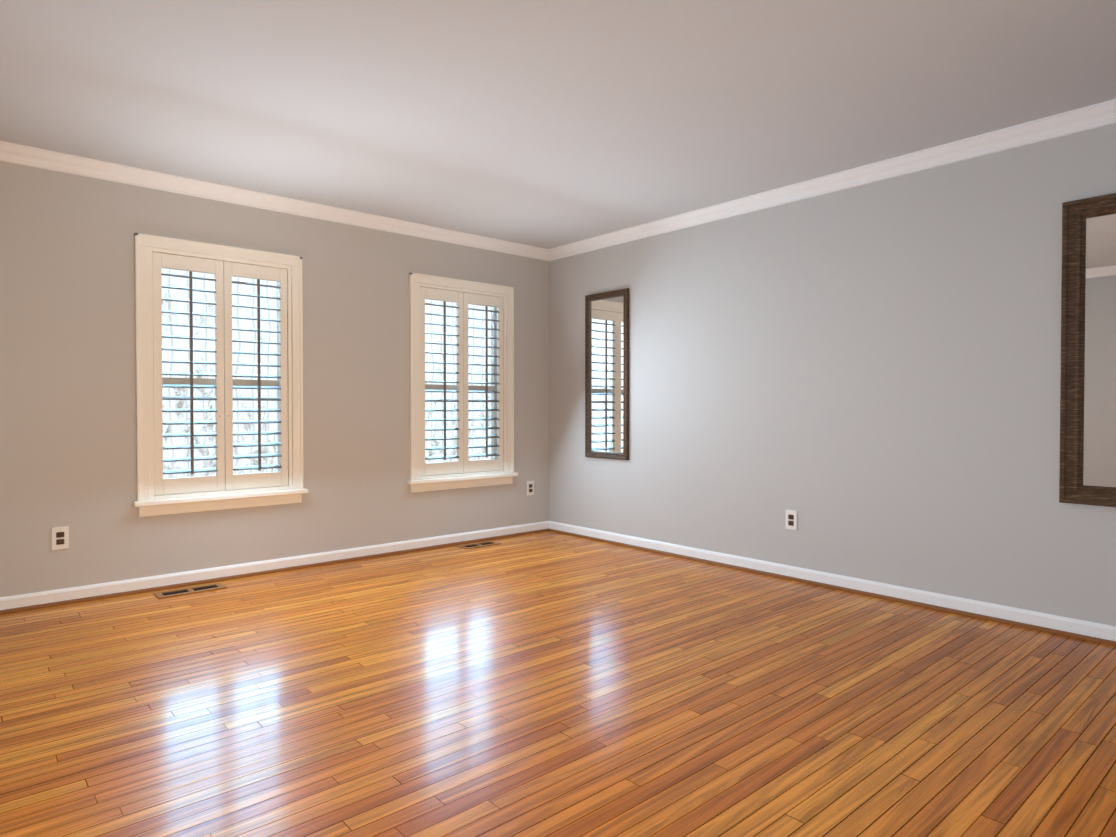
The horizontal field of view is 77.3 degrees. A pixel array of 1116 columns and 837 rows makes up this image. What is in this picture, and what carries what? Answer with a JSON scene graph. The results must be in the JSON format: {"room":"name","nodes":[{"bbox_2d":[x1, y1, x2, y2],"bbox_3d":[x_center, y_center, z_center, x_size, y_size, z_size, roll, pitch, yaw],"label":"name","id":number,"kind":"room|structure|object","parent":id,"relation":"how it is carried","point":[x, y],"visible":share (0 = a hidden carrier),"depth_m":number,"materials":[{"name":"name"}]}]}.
{"room":"empty living room","nodes":[
{"label":"empty living room","id":0,"kind":"room"},
{"bbox_2d":[0,161,548,596],"bbox_3d":[-1.863,-0.220,4.709,4.570,2.450,0.200,-1,1,-41],"label":"wall","id":1,"kind":"structure","parent":0,"point":[67,367],"depth_m":4.27,"materials":[{"name":"grey paint"}]},
{"bbox_2d":[51,526,68,549],"bbox_3d":[-2.729,0.656,3.824,0.078,0.124,0.009,-1,1,-41],"label":"electrical outlet","id":2,"kind":"object","parent":1,"relation":"attached to","point":[59,538],"visible":1,"depth_m":3.82,"materials":[{"name":"white plastic"}]},
{"bbox_2d":[132,233,307,516],"bbox_3d":[-2.149,-0.255,4.441,1.015,1.648,0.285,-1,1,-41],"label":"window","id":3,"kind":"structure","parent":1,"relation":"in","point":[224,487],"depth_m":4.36,"materials":[{"name":"white wood"}]},
{"bbox_2d":[0,521,547,614],"bbox_3d":[-1.778,0.965,4.644,4.470,0.082,0.036,-1,1,-41],"label":"baseboard","id":4,"kind":"structure","parent":1,"relation":"attached to","point":[37,600],"depth_m":4.43,"materials":[{"name":"white wood"}]},
{"bbox_2d":[0,141,547,259],"bbox_3d":[-1.778,-1.400,4.587,4.380,0.085,0.070,-1,1,-41],"label":"crown molding","id":5,"kind":"structure","parent":1,"relation":"attached to","point":[14,153],"depth_m":4.39,"materials":[{"name":"white wood"}]},
{"bbox_2d":[407,273,517,492],"bbox_3d":[-0.807,-0.272,5.618,1.015,1.648,0.285,-1,1,-41],"label":"window","id":6,"kind":"structure","parent":1,"relation":"in","point":[464,471],"depth_m":5.55,"materials":[{"name":"white wood"}]},
{"bbox_2d":[527,481,533,495],"bbox_3d":[-0.237,0.601,6.008,0.078,0.124,0.009,-1,1,-41],"label":"electrical outlet","id":7,"kind":"object","parent":1,"relation":"attached to","point":[530,487],"visible":1,"depth_m":6.00,"materials":[{"name":"white plastic"}]},
{"bbox_2d":[0,531,1115,836],"bbox_3d":[-0.010,1.096,2.615,4.970,0.120,5.820,-1,1,-41],"label":"floor","id":8,"kind":"structure","parent":0,"point":[548,683],"depth_m":2.49,"materials":[{"name":"brown wood"}]},
{"bbox_2d":[153,583,226,598],"bbox_3d":[-2.163,1.011,4.106,0.360,0.006,0.145,-1,1,-41],"label":"floor vent","id":9,"kind":"object","parent":8,"relation":"in","point":[187,590],"visible":0.96,"depth_m":4.09,"materials":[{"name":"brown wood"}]},
{"bbox_2d":[456,541,500,548],"bbox_3d":[-0.620,0.991,5.471,0.330,0.006,0.145,-1,1,-41],"label":"floor vent","id":10,"kind":"object","parent":8,"relation":"in","point":[478,545],"visible":0.98,"depth_m":5.47,"materials":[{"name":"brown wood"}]},
{"bbox_2d":[0,0,1115,248],"bbox_3d":[-0.010,-1.474,2.578,4.970,0.120,5.820,-1,1,-41],"label":"ceiling","id":11,"kind":"structure","parent":0,"point":[546,124],"depth_m":3.04,"materials":[{"name":"grey paint"}]},
{"bbox_2d":[549,123,1115,625],"bbox_3d":[1.783,-0.212,4.169,0.200,2.450,5.820,-1,1,-41],"label":"wall","id":12,"kind":"structure","parent":0,"point":[863,381],"depth_m":4.03,"materials":[{"name":"grey paint"}]},
{"bbox_2d":[585,288,628,459],"bbox_3d":[0.388,-0.345,5.585,0.028,1.331,0.472,-1,1,-41],"label":"mirror","id":13,"kind":"object","parent":12,"relation":"attached to","point":[606,375],"visible":0.96,"depth_m":5.58,"materials":[{"name":"brown wood"}]},
{"bbox_2d":[786,510,796,530],"bbox_3d":[1.466,0.638,4.385,0.009,0.124,0.078,-1,1,-41],"label":"electrical outlet","id":14,"kind":"object","parent":12,"relation":"attached to","point":[791,519],"visible":1,"depth_m":4.38,"materials":[{"name":"white plastic"}]},
{"bbox_2d":[544,99,1115,260],"bbox_3d":[1.681,-1.393,4.063,0.070,0.085,5.420,-1,1,-41],"label":"crown molding","id":15,"kind":"structure","parent":12,"relation":"attached to","point":[1072,121],"depth_m":3.93,"materials":[{"name":"white wood"}]},
{"bbox_2d":[548,521,1115,645],"bbox_3d":[1.694,0.973,4.108,0.036,0.082,5.420,-1,1,-41],"label":"baseboard","id":16,"kind":"structure","parent":12,"relation":"attached to","point":[1068,627],"depth_m":3.97,"materials":[{"name":"white wood"}]},
{"bbox_2d":[1059,193,1115,506],"bbox_3d":[2.695,-0.304,2.949,0.035,1.414,0.944,-1,1,-41],"label":"mirror","id":17,"kind":"object","parent":12,"relation":"attached to","point":[1087,475],"visible":1,"depth_m":3.23,"materials":[{"name":"brown wood"}]},
{"label":"outside","id":18,"kind":"structure","parent":0,"visible":0},
{"bbox_2d":[161,268,490,477],"bbox_3d":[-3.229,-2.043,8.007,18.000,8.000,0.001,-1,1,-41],"label":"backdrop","id":19,"kind":"structure","parent":18,"point":[209,344],"depth_m":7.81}
]}

